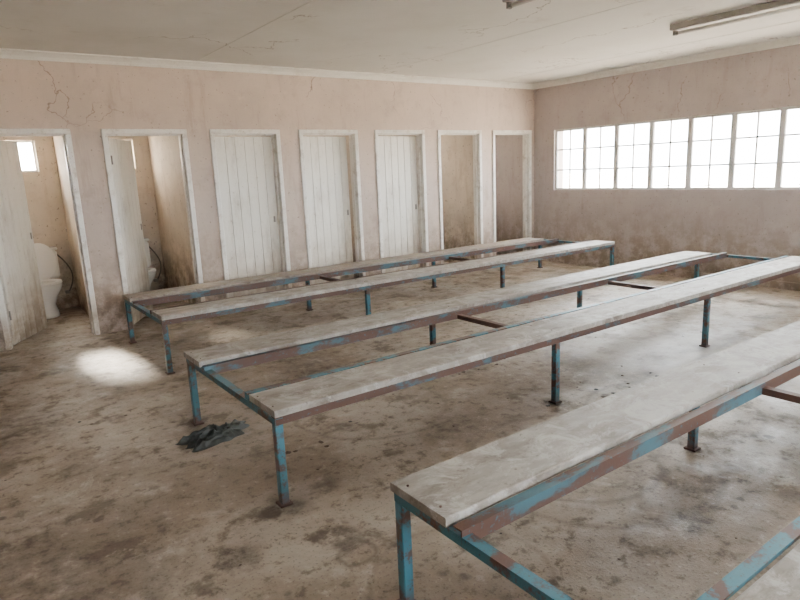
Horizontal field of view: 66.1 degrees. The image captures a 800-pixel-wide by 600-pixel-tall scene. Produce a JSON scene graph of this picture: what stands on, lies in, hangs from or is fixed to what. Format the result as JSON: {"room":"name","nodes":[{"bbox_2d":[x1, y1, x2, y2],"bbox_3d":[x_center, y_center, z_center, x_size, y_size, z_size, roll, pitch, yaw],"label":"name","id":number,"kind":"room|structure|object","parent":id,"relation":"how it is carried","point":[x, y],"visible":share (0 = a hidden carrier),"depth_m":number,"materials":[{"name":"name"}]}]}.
{"room":"changing room","nodes":[
{"label":"changing room","id":0,"kind":"room"},
{"bbox_2d":[53,136,88,314],"bbox_3d":[-3.640,-1.150,6.967,0.100,2.750,1.730,-11,14,-35],"label":"wall partition","id":1,"kind":"structure","parent":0,"point":[58,141],"depth_m":7.39,"materials":[{"name":"beige paint"}]},
{"bbox_2d":[0,136,226,308],"bbox_3d":[-2.007,-1.703,9.261,7.920,2.750,0.160,-11,14,-35],"label":"wall","id":2,"kind":"structure","parent":0,"point":[42,187],"depth_m":7.68,"materials":[{"name":"beige paint"}]},
{"bbox_2d":[13,141,37,171],"bbox_3d":[-4.645,-1.700,7.307,0.560,0.370,0.030,-11,14,-35],"label":"window","id":3,"kind":"structure","parent":2,"relation":"in","point":[31,142],"depth_m":7.43,"materials":[{"name":"paint"}]},
{"bbox_2d":[148,136,196,303],"bbox_3d":[-2.745,-1.321,7.597,0.100,2.750,1.730,-11,14,-35],"label":"wall partition","id":4,"kind":"structure","parent":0,"point":[164,151],"depth_m":7.75,"materials":[{"name":"beige paint"}]},
{"bbox_2d":[227,136,281,265],"bbox_3d":[-1.869,-1.489,8.214,0.100,2.750,1.730,-11,14,-35],"label":"wall partition","id":5,"kind":"structure","parent":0,"point":[227,136],"depth_m":7.90,"materials":[{"name":"beige paint"}]},
{"bbox_2d":[0,58,533,350],"bbox_3d":[-1.602,-1.305,7.283,9.200,2.750,0.120,-11,14,-35],"label":"wall","id":6,"kind":"structure","parent":0,"point":[85,99],"depth_m":6.88,"materials":[{"name":"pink paint"}]},
{"bbox_2d":[0,140,47,344],"bbox_3d":[-3.881,-0.592,6.186,0.064,1.970,0.726,-4,12,-5],"label":"door","id":7,"kind":"structure","parent":6,"relation":"in","point":[19,273],"depth_m":6.21,"materials":[{"name":"white paint"}]},
{"bbox_2d":[0,129,99,349],"bbox_3d":[-3.527,-0.596,5.985,0.833,2.060,0.153,-11,14,-35],"label":"trim","id":8,"kind":"structure","parent":6,"relation":"attached to","point":[65,133],"depth_m":6.05,"materials":[{"name":"white paint"}]},
{"bbox_2d":[108,138,152,324],"bbox_3d":[-2.987,-0.764,6.822,0.064,1.970,0.738,-4,12,-5],"label":"door","id":9,"kind":"structure","parent":6,"relation":"in","point":[121,153],"depth_m":6.76,"materials":[{"name":"white paint"}]},
{"bbox_2d":[101,129,204,323],"bbox_3d":[-2.628,-0.768,6.619,0.845,2.060,0.153,-11,14,-35],"label":"trim","id":10,"kind":"structure","parent":6,"relation":"attached to","point":[181,133],"depth_m":6.56,"materials":[{"name":"white paint"}]},
{"bbox_2d":[215,137,282,296],"bbox_3d":[-1.767,-0.908,7.253,0.728,1.970,0.064,-13,16,-40],"label":"door","id":11,"kind":"structure","parent":6,"relation":"in","point":[245,164],"depth_m":7.20,"materials":[{"name":"white paint"}]},
{"bbox_2d":[209,129,291,297],"bbox_3d":[-1.747,-0.937,7.239,0.835,2.060,0.153,-11,14,-35],"label":"trim","id":12,"kind":"structure","parent":6,"relation":"attached to","point":[274,133],"depth_m":7.22,"materials":[{"name":"white paint"}]},
{"bbox_2d":[0,48,534,88],"bbox_3d":[-1.601,-2.599,6.930,9.200,0.075,0.075,-11,14,-35],"label":"trim","id":13,"kind":"structure","parent":6,"relation":"attached to","point":[5,53],"depth_m":6.76,"materials":[{"name":"paint"}]},
{"bbox_2d":[303,136,353,283],"bbox_3d":[-0.916,-1.079,7.888,0.064,1.970,0.726,9,16,42],"label":"door","id":14,"kind":"structure","parent":6,"relation":"in","point":[326,169],"depth_m":7.84,"materials":[{"name":"white paint"}]},
{"bbox_2d":[298,130,365,284],"bbox_3d":[-0.874,-1.104,7.854,0.833,2.060,0.153,-11,14,-35],"label":"trim","id":15,"kind":"structure","parent":6,"relation":"attached to","point":[353,134],"depth_m":7.88,"materials":[{"name":"white paint"}]},
{"bbox_2d":[378,136,419,272],"bbox_3d":[-0.018,-1.244,8.492,0.719,1.970,0.064,-13,16,-41],"label":"door","id":16,"kind":"structure","parent":6,"relation":"in","point":[397,154],"depth_m":8.45,"materials":[{"name":"white paint"}]},
{"bbox_2d":[374,130,428,272],"bbox_3d":[0.006,-1.272,8.474,0.826,2.060,0.153,-11,14,-35],"label":"trim","id":17,"kind":"structure","parent":6,"relation":"attached to","point":[420,134],"depth_m":8.52,"materials":[{"name":"white paint"}]},
{"bbox_2d":[437,130,483,263],"bbox_3d":[0.864,-1.437,9.079,0.837,2.060,0.153,-11,14,-35],"label":"trim","id":18,"kind":"structure","parent":6,"relation":"attached to","point":[477,134],"depth_m":9.13,"materials":[{"name":"white paint"}]},
{"bbox_2d":[492,130,531,255],"bbox_3d":[1.726,-1.602,9.686,0.848,2.060,0.153,-11,14,-35],"label":"trim","id":19,"kind":"structure","parent":6,"relation":"attached to","point":[527,134],"depth_m":9.76,"materials":[{"name":"white paint"}]},
{"bbox_2d":[311,135,356,277],"bbox_3d":[-0.992,-1.657,8.832,0.100,2.750,1.730,-11,14,-35],"label":"wall partition","id":20,"kind":"structure","parent":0,"point":[346,136],"depth_m":8.38,"materials":[{"name":"beige paint"}]},
{"bbox_2d":[378,135,419,248],"bbox_3d":[-0.127,-1.823,9.442,0.100,2.750,1.730,-11,14,-35],"label":"wall partition","id":21,"kind":"structure","parent":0,"point":[378,135],"depth_m":8.98,"materials":[{"name":"beige paint"}]},
{"bbox_2d":[0,260,799,599],"bbox_3d":[0.441,0.587,4.915,9.620,0.150,10.610,-11,14,-35],"label":"floor","id":22,"kind":"structure","parent":0,"point":[110,508],"depth_m":3.27,"materials":[{"name":"concrete"}]},
{"bbox_2d":[34,243,73,318],"bbox_3d":[-4.196,-0.250,7.371,0.584,0.872,0.676,-11,14,-35],"label":"toilet","id":23,"kind":"object","parent":22,"relation":"on","point":[47,259],"visible":0.68,"depth_m":7.37,"materials":[{"name":"white ceramic"}]},
{"bbox_2d":[144,238,161,286],"bbox_3d":[-3.323,-0.417,7.985,0.584,0.872,0.676,-11,14,-35],"label":"toilet","id":24,"kind":"object","parent":22,"relation":"on","point":[151,271],"visible":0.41,"depth_m":8.09,"materials":[{"name":"white ceramic"}]},
{"bbox_2d":[175,419,249,452],"bbox_3d":[-1.119,0.792,3.746,0.297,0.054,0.464,7,15,39],"label":"rag","id":25,"kind":"object","parent":22,"relation":"on","point":[211,435],"visible":1,"depth_m":3.67,"materials":[{"name":"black fabric"}]},
{"bbox_2d":[122,238,614,374],"bbox_3d":[0.117,-0.182,7.098,5.904,0.484,1.318,-11,14,-35],"label":"bench","id":26,"kind":"object","parent":22,"relation":"on","point":[165,316],"visible":0.93,"depth_m":6.32,"materials":[{"name":"blue paint"}]},
{"bbox_2d":[2,271,736,565],"bbox_3d":[0.895,0.556,4.579,8.175,0.008,7.164,-11,14,-35],"label":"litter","id":27,"kind":"object","parent":22,"relation":"on","point":[320,441],"visible":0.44,"depth_m":4.00,"materials":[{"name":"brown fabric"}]},
{"bbox_2d":[183,251,799,507],"bbox_3d":[1.475,0.184,5.077,6.024,0.484,1.328,-11,14,-35],"label":"bench","id":28,"kind":"object","parent":22,"relation":"on","point":[281,403],"visible":1,"depth_m":4.02,"materials":[{"name":"blue paint"}]},
{"bbox_2d":[390,321,799,599],"bbox_3d":[2.776,0.490,3.349,5.984,0.484,1.322,-11,14,-35],"label":"bench","id":29,"kind":"object","parent":22,"relation":"on","point":[442,495],"visible":1,"depth_m":2.24,"materials":[{"name":"blue paint"}]},
{"bbox_2d":[0,0,799,83],"bbox_3d":[0.319,-2.234,4.322,9.620,0.120,10.610,-11,14,-35],"label":"ceiling","id":30,"kind":"structure","parent":0,"point":[370,36],"depth_m":5.51,"materials":[{"name":"white paint"}]},
{"bbox_2d":[196,0,799,80],"bbox_3d":[1.128,-2.099,3.808,6.728,0.002,8.240,-11,14,-35],"label":"trim","id":31,"kind":"structure","parent":30,"relation":"attached to","point":[312,1],"depth_m":5.88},
{"bbox_2d":[502,0,533,8],"bbox_3d":[1.217,-2.075,3.915,0.090,0.100,1.500,-11,14,-35],"label":"ceiling lamp","id":32,"kind":"object","parent":30,"relation":"attached to","point":[510,4],"visible":1,"depth_m":4.45,"materials":[{"name":"grey"}]},
{"bbox_2d":[670,0,799,35],"bbox_3d":[2.986,-2.414,5.162,0.090,0.100,1.500,-11,14,-35],"label":"ceiling lamp","id":33,"kind":"object","parent":30,"relation":"attached to","point":[777,4],"visible":1,"depth_m":5.27,"materials":[{"name":"grey metal"}]},
{"bbox_2d":[441,135,474,262],"bbox_3d":[0.734,-1.988,10.048,0.100,2.750,1.730,-11,14,-35],"label":"wall partition","id":34,"kind":"structure","parent":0,"point":[456,150],"depth_m":9.77,"materials":[{"name":"beige paint"}]},
{"bbox_2d":[495,44,799,282],"bbox_3d":[4.176,-1.558,7.291,0.220,2.750,10.610,-11,14,-35],"label":"wall","id":35,"kind":"structure","parent":0,"point":[642,224],"depth_m":8.12,"materials":[{"name":"paint"}]},
{"bbox_2d":[555,120,651,189],"bbox_3d":[2.887,-2.048,8.877,0.055,0.905,1.610,-11,14,-35],"label":"window","id":36,"kind":"structure","parent":35,"relation":"in","point":[616,146],"depth_m":8.85,"materials":[{"name":"paint"}]},
{"bbox_2d":[534,36,799,89],"bbox_3d":[4.532,-2.715,6.212,0.075,0.075,8.400,-11,14,-35],"label":"trim","id":37,"kind":"structure","parent":35,"relation":"attached to","point":[795,40],"depth_m":7.65,"materials":[{"name":"paint"}]},
{"bbox_2d":[542,257,799,290],"bbox_3d":[4.669,-0.111,6.777,0.015,0.090,8.400,-11,14,-35],"label":"baseboard","id":38,"kind":"structure","parent":35,"relation":"attached to","point":[677,273],"depth_m":8.13,"materials":[{"name":"paint"}]},
{"bbox_2d":[649,107,783,189],"bbox_3d":[3.834,-1.820,7.595,0.055,0.905,1.610,-11,14,-35],"label":"window","id":39,"kind":"structure","parent":35,"relation":"in","point":[733,138],"depth_m":7.53,"materials":[{"name":"paint"}]},
{"bbox_2d":[777,106,799,189],"bbox_3d":[4.781,-1.592,6.313,0.055,0.905,1.610,-11,14,-35],"label":"window","id":40,"kind":"structure","parent":35,"relation":"in","point":[785,112],"depth_m":6.91,"materials":[{"name":"paint"}]},
{"label":"outside","id":41,"kind":"structure","parent":0,"visible":0},
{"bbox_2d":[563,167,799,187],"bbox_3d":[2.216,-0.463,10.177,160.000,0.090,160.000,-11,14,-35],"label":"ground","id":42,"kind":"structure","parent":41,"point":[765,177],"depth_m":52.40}
]}

